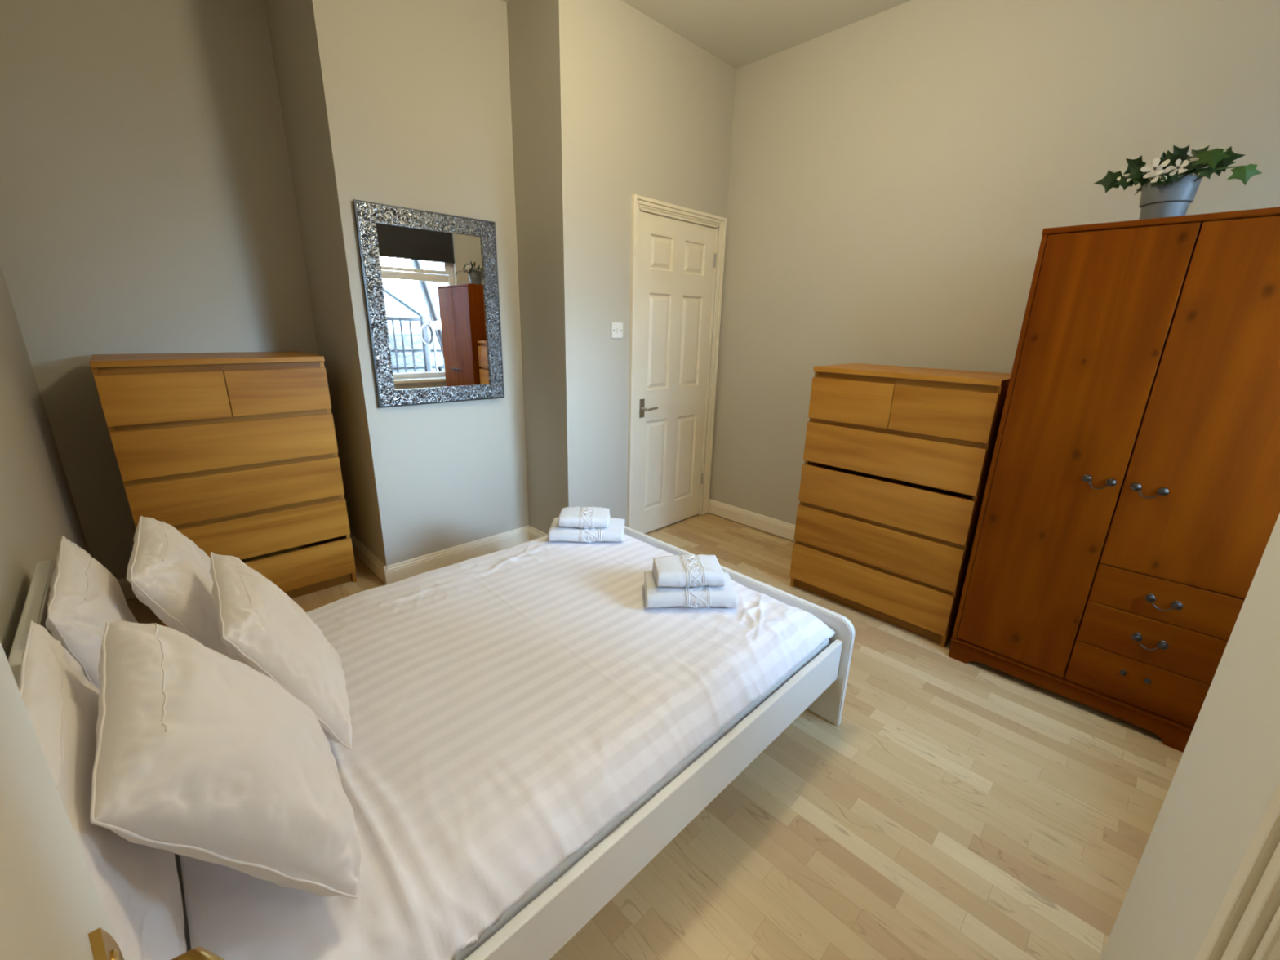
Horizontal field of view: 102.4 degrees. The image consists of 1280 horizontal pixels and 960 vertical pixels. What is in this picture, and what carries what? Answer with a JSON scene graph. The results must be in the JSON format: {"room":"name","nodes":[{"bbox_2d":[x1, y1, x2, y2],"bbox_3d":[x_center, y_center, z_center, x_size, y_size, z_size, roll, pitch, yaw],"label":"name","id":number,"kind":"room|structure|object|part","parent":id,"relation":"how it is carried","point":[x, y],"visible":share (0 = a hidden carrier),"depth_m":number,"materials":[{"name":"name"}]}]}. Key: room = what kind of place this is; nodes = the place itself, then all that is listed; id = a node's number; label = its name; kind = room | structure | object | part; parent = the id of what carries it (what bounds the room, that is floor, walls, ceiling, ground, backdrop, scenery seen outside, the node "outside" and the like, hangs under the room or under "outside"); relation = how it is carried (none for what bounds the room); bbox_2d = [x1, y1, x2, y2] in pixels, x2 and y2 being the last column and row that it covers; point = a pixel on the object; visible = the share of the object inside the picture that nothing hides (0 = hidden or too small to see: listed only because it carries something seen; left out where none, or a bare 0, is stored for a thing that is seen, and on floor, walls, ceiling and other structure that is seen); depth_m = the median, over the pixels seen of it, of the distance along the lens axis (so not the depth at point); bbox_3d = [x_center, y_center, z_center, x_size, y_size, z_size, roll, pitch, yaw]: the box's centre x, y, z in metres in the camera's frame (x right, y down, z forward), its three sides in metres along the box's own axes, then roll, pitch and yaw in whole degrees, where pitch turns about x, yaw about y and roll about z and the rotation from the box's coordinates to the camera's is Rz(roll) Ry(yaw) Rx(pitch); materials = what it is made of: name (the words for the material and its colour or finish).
{"room":"bedroom","nodes":[
{"label":"bedroom","id":0,"kind":"room"},
{"bbox_2d":[0,265,90,660],"bbox_3d":[-1.435,-0.380,0.896,0.120,2.963,3.872,-15,23,-42],"label":"wall","id":1,"kind":"structure","parent":0,"point":[37,508],"depth_m":1.72,"materials":[{"name":"beige paint"}]},
{"bbox_2d":[0,0,319,599],"bbox_3d":[-2.306,-0.905,2.589,1.113,2.963,0.120,-15,23,-42],"label":"wall","id":2,"kind":"structure","parent":0,"point":[148,205],"depth_m":2.38,"materials":[{"name":"beige paint"}]},
{"bbox_2d":[116,577,136,599],"bbox_3d":[-1.423,0.423,3.161,2.754,0.109,0.577,-3,17,-14],"label":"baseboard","id":3,"kind":"structure","parent":2,"relation":"attached to","point":[126,586],"depth_m":2.63,"materials":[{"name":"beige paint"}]},
{"bbox_2d":[264,0,528,565],"bbox_3d":[-1.330,-1.013,3.023,0.907,2.963,0.846,-15,23,-42],"label":"wall","id":4,"kind":"structure","parent":0,"point":[406,104],"depth_m":2.60,"materials":[{"name":"beige paint"}]},
{"bbox_2d":[352,199,504,408],"bbox_3d":[-1.054,-0.880,2.694,0.694,0.944,0.022,-14,22,-41],"label":"wall mirror","id":5,"kind":"object","parent":4,"relation":"attached to","point":[430,279],"visible":1,"depth_m":2.66,"materials":[{"name":"silver metal"}]},
{"bbox_2d":[375,222,489,390],"bbox_3d":[-1.056,-0.880,2.696,0.538,0.788,0.004,-14,22,-41],"label":"mirror glass","id":6,"kind":"object","parent":5,"relation":"attached to","point":[433,281],"depth_m":2.67,"materials":[{"name":"silver"}]},
{"bbox_2d":[349,525,546,584],"bbox_3d":[-1.153,0.442,3.120,1.464,0.109,0.592,0,17,-6],"label":"baseboard","id":7,"kind":"structure","parent":4,"relation":"attached to","point":[397,571],"depth_m":3.07,"materials":[{"name":"beige paint"}]},
{"bbox_2d":[506,0,736,534],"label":"wall","id":8,"kind":"structure","parent":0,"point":[610,104],"depth_m":2.85,"materials":[{"name":"beige paint"}]},
{"bbox_2d":[611,322,622,337],"bbox_3d":[-0.133,-0.875,3.013,0.088,0.088,0.015,-15,23,-42],"label":"light switch","id":9,"kind":"object","parent":8,"relation":"attached to","point":[616,327],"visible":1,"depth_m":3.01,"materials":[{"name":"white plastic"}]},
{"bbox_2d":[626,194,726,533],"bbox_3d":[0.223,-0.672,3.488,0.858,2.107,0.156,-15,23,-42],"label":"door","id":10,"kind":"structure","parent":8,"relation":"attached to","point":[674,249],"depth_m":3.43,"materials":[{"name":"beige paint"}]},
{"bbox_3d":[0.013,-0.461,3.313,0.042,0.120,0.005,-15,23,-42],"label":"handle plate","id":11,"kind":"part","parent":10,"relation":"part of","materials":[{"name":"metal"}]},
{"bbox_3d":[0.062,-0.460,3.319,0.099,0.020,0.058,-15,23,-42],"label":"lever","id":12,"kind":"part","parent":10,"relation":"part of","materials":[{"name":"metal"}]},
{"bbox_2d":[125,512,1183,959],"bbox_3d":[0.206,0.895,2.104,3.620,0.100,5.082,-15,23,-42],"label":"floor","id":13,"kind":"structure","parent":0,"point":[953,809],"depth_m":1.53,"materials":[{"name":"brown wood"}]},
{"bbox_2d":[88,351,356,627],"bbox_3d":[-2.016,0.005,2.591,0.800,1.230,0.496,-15,23,-42],"label":"dresser","id":14,"kind":"object","parent":13,"relation":"on","point":[235,452],"visible":0.84,"depth_m":2.37,"materials":[{"name":"brown wood"}]},
{"bbox_3d":[-2.303,0.087,2.338,0.018,1.206,0.474,-15,23,-42],"label":"panel","id":15,"kind":"part","parent":14,"relation":"part of","materials":[{"name":"brown wood"}]},
{"bbox_3d":[-1.986,-0.448,2.152,0.381,0.058,0.016,-15,23,-42],"label":"finger rail","id":16,"kind":"part","parent":14,"relation":"part of","materials":[{"name":"brown wood"}]},
{"bbox_3d":[-1.982,-0.346,2.162,0.398,0.202,0.019,-15,23,-42],"label":"drawer","id":17,"kind":"part","parent":14,"relation":"part of","materials":[{"name":"brown wood"}]},
{"bbox_3d":[-2.003,-0.573,2.419,0.800,0.024,0.494,-15,23,-42],"label":"panel","id":18,"kind":"part","parent":14,"relation":"part of","materials":[{"name":"brown wood"}]},
{"bbox_3d":[-1.855,-0.266,2.346,0.763,0.058,0.016,-15,23,-42],"label":"finger rail","id":19,"kind":"part","parent":14,"relation":"part of","materials":[{"name":"brown wood"}]},
{"bbox_3d":[-1.844,-0.167,2.362,0.798,0.202,0.019,-15,23,-42],"label":"drawer","id":20,"kind":"part","parent":14,"relation":"part of","materials":[{"name":"brown wood"}]},
{"bbox_3d":[-1.859,-0.049,2.411,0.763,0.058,0.016,-15,23,-42],"label":"finger rail","id":21,"kind":"part","parent":14,"relation":"part of","materials":[{"name":"brown wood"}]},
{"bbox_3d":[-1.849,0.051,2.427,0.798,0.202,0.019,-15,23,-42],"label":"drawer","id":22,"kind":"part","parent":14,"relation":"part of","materials":[{"name":"brown wood"}]},
{"bbox_3d":[-1.864,0.168,2.476,0.763,0.058,0.016,-15,23,-42],"label":"finger rail","id":23,"kind":"part","parent":14,"relation":"part of","materials":[{"name":"brown wood"}]},
{"bbox_3d":[-1.858,0.484,2.557,0.798,0.202,0.019,-15,23,-42],"label":"drawer","id":24,"kind":"part","parent":14,"relation":"part of","materials":[{"name":"brown wood"}]},
{"bbox_3d":[-1.853,0.267,2.492,0.798,0.202,0.019,-15,23,-42],"label":"drawer","id":25,"kind":"part","parent":14,"relation":"part of","materials":[{"name":"brown wood"}]},
{"bbox_3d":[-1.713,-0.519,2.410,0.381,0.058,0.016,-15,23,-42],"label":"finger rail","id":26,"kind":"part","parent":14,"relation":"part of","materials":[{"name":"brown wood"}]},
{"bbox_3d":[-1.696,-0.421,2.432,0.398,0.202,0.019,-15,23,-42],"label":"drawer","id":27,"kind":"part","parent":14,"relation":"part of","materials":[{"name":"brown wood"}]},
{"bbox_3d":[-1.744,-0.059,2.866,0.018,1.206,0.474,-15,23,-42],"label":"panel","id":28,"kind":"part","parent":14,"relation":"part of","materials":[{"name":"brown wood"}]},
{"bbox_2d":[8,525,854,959],"bbox_3d":[-0.433,0.558,1.653,1.928,0.775,1.440,-15,23,-42],"label":"frame","id":29,"kind":"object","parent":13,"relation":"on","point":[543,927],"visible":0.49,"depth_m":1.24,"materials":[{"name":"white wood"}]},
{"bbox_3d":[-1.110,0.735,1.014,0.032,0.775,1.440,-15,23,-42],"label":"headboard","id":30,"kind":"part","parent":29,"relation":"part of","materials":[{"name":"white metal"}]},
{"bbox_2d":[174,638,829,959],"bbox_3d":[-0.433,0.644,1.680,1.852,0.149,1.320,-15,23,-42],"label":"mattress","id":31,"kind":"object","parent":29,"relation":"on","point":[577,855],"visible":0.06,"depth_m":1.12,"materials":[{"name":"fabric"}]},
{"bbox_2d":[44,535,137,691],"bbox_3d":[-1.334,0.399,1.292,0.132,0.413,0.561,-15,23,-42],"label":"pillow","id":32,"kind":"object","parent":31,"relation":"on","point":[84,595],"visible":0.55,"depth_m":1.15,"materials":[{"name":"beige fabric"}]},
{"bbox_2d":[17,620,186,959],"bbox_3d":[-0.857,0.536,0.821,0.133,0.441,0.688,-15,23,-42],"label":"pillow","id":33,"kind":"object","parent":31,"relation":"on","point":[137,886],"visible":0.48,"depth_m":0.75,"materials":[{"name":"beige fabric"}]},
{"bbox_2d":[179,533,835,959],"bbox_3d":[-0.385,0.523,1.689,1.727,0.132,1.338,-15,23,-42],"label":"duvet","id":34,"kind":"object","parent":31,"relation":"on","point":[507,706],"visible":0.7,"depth_m":1.28,"materials":[{"name":"fabric"}]},
{"bbox_2d":[126,515,231,658],"bbox_3d":[-1.262,0.311,1.447,0.214,0.350,0.436,-10,20,-34],"label":"pillow","id":35,"kind":"object","parent":34,"relation":"on","point":[167,572],"visible":0.65,"depth_m":1.34,"materials":[{"name":"beige fabric"}]},
{"bbox_2d":[89,621,361,898],"bbox_3d":[-0.712,0.470,0.893,0.294,0.375,0.508,-15,23,-42],"label":"pillow","id":36,"kind":"object","parent":34,"relation":"on","point":[202,754],"visible":1,"depth_m":0.80,"materials":[{"name":"beige fabric"}]},
{"bbox_2d":[209,551,352,750],"bbox_3d":[-0.892,0.394,1.278,0.224,0.301,0.630,-15,23,-42],"label":"pillow","id":37,"kind":"object","parent":34,"relation":"on","point":[261,628],"visible":0.91,"depth_m":1.18,"materials":[{"name":"beige fabric"}]},
{"bbox_2d":[548,517,625,542],"bbox_3d":[-0.241,0.229,2.379,0.339,0.060,0.193,1,17,0],"label":"towel","id":38,"kind":"object","parent":34,"relation":"on","point":[614,532],"visible":0.75,"depth_m":2.30,"materials":[{"name":"white fabric"}]},
{"bbox_2d":[558,506,610,528],"bbox_3d":[-0.253,0.171,2.370,0.232,0.057,0.162,1,17,-1],"label":"towel","id":39,"kind":"object","parent":38,"relation":"on","point":[571,517],"visible":1,"depth_m":2.31,"materials":[{"name":"white fabric"}]},
{"bbox_2d":[644,569,737,608],"bbox_3d":[0.176,0.393,1.855,0.320,0.064,0.193,1,17,-2],"label":"towel","id":40,"kind":"object","parent":34,"relation":"on","point":[726,596],"visible":0.63,"depth_m":1.77,"materials":[{"name":"white fabric"}]},
{"bbox_2d":[652,554,725,586],"bbox_3d":[0.172,0.327,1.849,0.239,0.063,0.156,0,17,-5],"label":"towel","id":41,"kind":"object","parent":40,"relation":"on","point":[700,570],"visible":1,"depth_m":1.80,"materials":[{"name":"white fabric"}]},
{"bbox_3d":[0.042,0.817,1.223,1.867,0.157,0.024,-15,23,-42],"label":"rail","id":42,"kind":"part","parent":29,"relation":"part of","materials":[{"name":"white metal"}]},
{"bbox_3d":[0.242,0.545,2.342,0.029,0.434,1.440,-15,23,-42],"label":"footboard","id":43,"kind":"part","parent":29,"relation":"part of","materials":[{"name":"white metal"}]},
{"bbox_2d":[789,363,1011,647],"bbox_3d":[1.312,0.063,2.647,0.496,1.230,0.800,-15,23,-42],"label":"dresser","id":44,"kind":"object","parent":13,"relation":"on","point":[895,468],"visible":0.84,"depth_m":2.42,"materials":[{"name":"brown wood"}]},
{"bbox_3d":[1.046,-0.014,2.924,0.474,1.206,0.018,-15,23,-42],"label":"panel","id":45,"kind":"part","parent":44,"relation":"part of","materials":[{"name":"brown wood"}]},
{"bbox_3d":[1.011,-0.378,2.490,0.019,0.202,0.398,-15,23,-42],"label":"drawer","id":46,"kind":"part","parent":44,"relation":"part of","materials":[{"name":"brown wood"}]},
{"bbox_3d":[1.033,-0.475,2.468,0.016,0.058,0.381,-15,23,-42],"label":"finger rail","id":47,"kind":"part","parent":44,"relation":"part of","materials":[{"name":"brown wood"}]},
{"bbox_3d":[1.132,0.534,2.614,0.019,0.202,0.798,-15,23,-42],"label":"drawer","id":48,"kind":"part","parent":44,"relation":"part of","materials":[{"name":"brown wood"}]},
{"bbox_3d":[1.147,0.435,2.598,0.016,0.058,0.763,-15,23,-42],"label":"finger rail","id":49,"kind":"part","parent":44,"relation":"part of","materials":[{"name":"brown wood"}]},
{"bbox_3d":[1.137,0.317,2.549,0.019,0.202,0.798,-15,23,-42],"label":"drawer","id":50,"kind":"part","parent":44,"relation":"part of","materials":[{"name":"brown wood"}]},
{"bbox_3d":[1.152,0.218,2.533,0.016,0.058,0.763,-15,23,-42],"label":"finger rail","id":51,"kind":"part","parent":44,"relation":"part of","materials":[{"name":"brown wood"}]},
{"bbox_3d":[1.141,0.100,2.484,0.019,0.202,0.798,-15,23,-42],"label":"drawer","id":52,"kind":"part","parent":44,"relation":"part of","materials":[{"name":"brown wood"}]},
{"bbox_3d":[1.146,-0.117,2.419,0.019,0.202,0.798,-15,23,-42],"label":"drawer","id":53,"kind":"part","parent":44,"relation":"part of","materials":[{"name":"brown wood"}]},
{"bbox_3d":[1.161,-0.216,2.403,0.016,0.058,0.763,-15,23,-42],"label":"finger rail","id":54,"kind":"part","parent":44,"relation":"part of","materials":[{"name":"brown wood"}]},
{"bbox_3d":[1.325,-0.515,2.475,0.494,0.024,0.800,-15,23,-42],"label":"panel","id":55,"kind":"part","parent":44,"relation":"part of","materials":[{"name":"brown wood"}]},
{"bbox_3d":[1.291,-0.290,2.218,0.019,0.202,0.398,-15,23,-42],"label":"drawer","id":56,"kind":"part","parent":44,"relation":"part of","materials":[{"name":"brown wood"}]},
{"bbox_3d":[1.300,-0.391,2.208,0.016,0.058,0.381,-15,23,-42],"label":"finger rail","id":57,"kind":"part","parent":44,"relation":"part of","materials":[{"name":"brown wood"}]},
{"bbox_3d":[1.593,0.158,2.392,0.474,1.206,0.018,-15,23,-42],"label":"panel","id":58,"kind":"part","parent":44,"relation":"part of","materials":[{"name":"brown wood"}]},
{"bbox_2d":[947,206,1279,752],"bbox_3d":[1.874,-0.010,1.994,0.600,1.767,0.785,-15,23,-42],"label":"wardrobe","id":59,"kind":"object","parent":13,"relation":"on","point":[1130,511],"visible":0.94,"depth_m":1.78,"materials":[{"name":"brown wood"}]},
{"bbox_3d":[1.620,-0.134,2.252,0.568,1.647,0.016,-15,23,-42],"label":"panel","id":60,"kind":"part","parent":59,"relation":"part of","materials":[{"name":"brown wood"}]},
{"bbox_3d":[1.562,-0.044,1.932,0.020,1.634,0.375,-15,23,-42],"label":"door","id":61,"kind":"part","parent":59,"relation":"part of","materials":[{"name":"brown wood"}]},
{"bbox_3d":[1.610,-0.007,1.853,0.032,0.028,0.028,-15,23,-42],"label":"knob","id":62,"kind":"part","parent":59,"relation":"part of","materials":[{"name":"grey metal"}]},
{"bbox_3d":[1.656,0.008,1.809,0.032,0.028,0.028,-15,23,-42],"label":"knob","id":63,"kind":"part","parent":59,"relation":"part of","materials":[{"name":"grey metal"}]},
{"bbox_3d":[1.773,0.710,1.891,0.014,0.020,0.020,-15,23,-42],"label":"knob","id":64,"kind":"part","parent":59,"relation":"part of","materials":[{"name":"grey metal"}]},
{"bbox_3d":[1.701,0.023,1.765,0.032,0.028,0.028,-15,23,-42],"label":"knob","id":65,"kind":"part","parent":59,"relation":"part of","materials":[{"name":"grey metal"}]},
{"bbox_3d":[1.773,0.560,1.836,0.032,0.028,0.028,-15,23,-42],"label":"knob","id":66,"kind":"part","parent":59,"relation":"part of","materials":[{"name":"grey metal"}]},
{"bbox_3d":[1.807,0.737,1.887,0.020,0.174,0.362,-15,23,-42],"label":"drawer","id":67,"kind":"part","parent":59,"relation":"part of","materials":[{"name":"brown wood"}]},
{"bbox_3d":[1.819,0.724,1.846,0.014,0.020,0.020,-15,23,-42],"label":"knob","id":68,"kind":"part","parent":59,"relation":"part of","materials":[{"name":"grey metal"}]},
{"bbox_3d":[1.776,0.410,1.792,0.032,0.028,0.028,-15,23,-42],"label":"knob","id":69,"kind":"part","parent":59,"relation":"part of","materials":[{"name":"grey metal"}]},
{"bbox_3d":[1.811,0.571,1.838,0.020,0.168,0.362,-15,23,-42],"label":"drawer","id":70,"kind":"part","parent":59,"relation":"part of","materials":[{"name":"brown wood"}]},
{"bbox_3d":[1.903,-0.849,1.754,0.570,0.020,0.781,-15,23,-42],"label":"panel","id":71,"kind":"part","parent":59,"relation":"part of","materials":[{"name":"brown wood"}]},
{"bbox_3d":[1.819,0.574,1.792,0.032,0.028,0.028,-15,23,-42],"label":"knob","id":72,"kind":"part","parent":59,"relation":"part of","materials":[{"name":"grey metal"}]},
{"bbox_3d":[1.747,0.037,1.720,0.032,0.028,0.028,-15,23,-42],"label":"knob","id":73,"kind":"part","parent":59,"relation":"part of","materials":[{"name":"grey metal"}]},
{"bbox_3d":[1.815,0.416,1.791,0.020,0.149,0.362,-15,23,-42],"label":"drawer","id":74,"kind":"part","parent":59,"relation":"part of","materials":[{"name":"brown wood"}]},
{"bbox_3d":[1.823,0.425,1.747,0.032,0.028,0.028,-15,23,-42],"label":"knob","id":75,"kind":"part","parent":59,"relation":"part of","materials":[{"name":"grey metal"}]},
{"bbox_2d":[1093,144,1262,219],"bbox_3d":[1.795,-0.978,1.719,0.211,0.242,0.411,-7,19,-26],"label":"potted plant","id":76,"kind":"object","parent":59,"relation":"on","point":[1170,194],"visible":0.98,"depth_m":1.69,"materials":[{"name":"green plant"}]},
{"bbox_3d":[1.669,-1.042,1.772,0.017,0.047,0.049,-6,18,-22],"label":"flower","id":77,"kind":"part","parent":76,"relation":"part of","materials":[{"name":"white plant"}]},
{"bbox_3d":[1.699,-1.033,1.701,0.028,0.065,0.070,-11,20,-34],"label":"flower","id":78,"kind":"part","parent":76,"relation":"part of","materials":[{"name":"white plant"}]},
{"bbox_3d":[1.704,-1.005,1.692,0.011,0.053,0.053,-13,22,-40],"label":"flower","id":79,"kind":"part","parent":76,"relation":"part of","materials":[{"name":"white plant"}]},
{"bbox_3d":[1.788,-0.938,1.754,0.144,0.145,0.144,-15,23,-42],"label":"pot","id":80,"kind":"part","parent":76,"relation":"part of","materials":[{"name":"silver metal"}]},
{"bbox_3d":[1.736,-1.011,1.664,0.013,0.048,0.049,-12,21,-38],"label":"flower","id":81,"kind":"part","parent":76,"relation":"part of","materials":[{"name":"white plant"}]},
{"bbox_3d":[1.790,-1.043,1.640,0.046,0.054,0.069,-15,23,-42],"label":"flower","id":82,"kind":"part","parent":76,"relation":"part of","materials":[{"name":"white plant"}]},
{"bbox_3d":[1.828,-0.202,1.607,0.020,1.133,0.362,-15,23,-42],"label":"door","id":83,"kind":"part","parent":59,"relation":"part of","materials":[{"name":"brown wood"}]},
{"bbox_2d":[501,0,911,68],"bbox_3d":[0.272,-2.039,1.226,3.620,0.100,5.082,-15,23,-42],"label":"ceiling","id":84,"kind":"structure","parent":0,"point":[740,33],"depth_m":2.71,"materials":[{"name":"paint"}]},
{"bbox_2d":[709,0,1279,541],"bbox_3d":[1.245,-0.974,3.084,0.120,2.963,4.382,-15,23,-42],"label":"wall","id":85,"kind":"structure","parent":0,"point":[898,174],"depth_m":2.59,"materials":[{"name":"beige paint"}]},
{"bbox_2d":[708,498,795,541],"bbox_3d":[1.546,0.516,3.073,0.018,0.109,2.892,-15,23,-42],"label":"baseboard","id":86,"kind":"structure","parent":85,"relation":"attached to","point":[778,527],"depth_m":3.76,"materials":[{"name":"beige paint"}]},
{"bbox_2d":[1100,513,1279,959],"bbox_3d":[1.196,-0.067,0.047,0.655,2.963,1.260,-15,23,-42],"label":"wall","id":87,"kind":"structure","parent":0,"point":[1226,778],"depth_m":0.71,"materials":[{"name":"paint"}]},
{"bbox_3d":[0.612,0.085,-0.505,0.981,2.963,1.260,-15,23,-42],"label":"wall","id":88,"kind":"structure","parent":0,"visible":0},
{"bbox_2d":[0,641,224,959],"bbox_3d":[-0.172,0.353,0.166,0.097,2.008,0.622,-15,23,-42],"label":"door","id":89,"kind":"structure","parent":88,"relation":"in","point":[51,908],"depth_m":0.30,"materials":[{"name":"beige paint"}]},
{"bbox_3d":[-0.357,0.394,0.365,0.006,0.211,0.052,-15,23,-42],"label":"handle plate","id":90,"kind":"part","parent":89,"relation":"part of","materials":[{"name":"gold metal"}]},
{"bbox_3d":[-0.302,0.374,0.339,0.057,0.035,0.128,-15,23,-42],"label":"lever","id":91,"kind":"part","parent":89,"relation":"part of","materials":[{"name":"gold metal"}]},
{"bbox_2d":[1195,782,1279,959],"bbox_3d":[0.327,0.329,0.127,0.756,2.121,0.152,-15,23,-42],"label":"trim","id":92,"kind":"structure","parent":88,"relation":"attached to","point":[1246,926],"depth_m":0.43,"materials":[{"name":"beige paint"}]}
]}

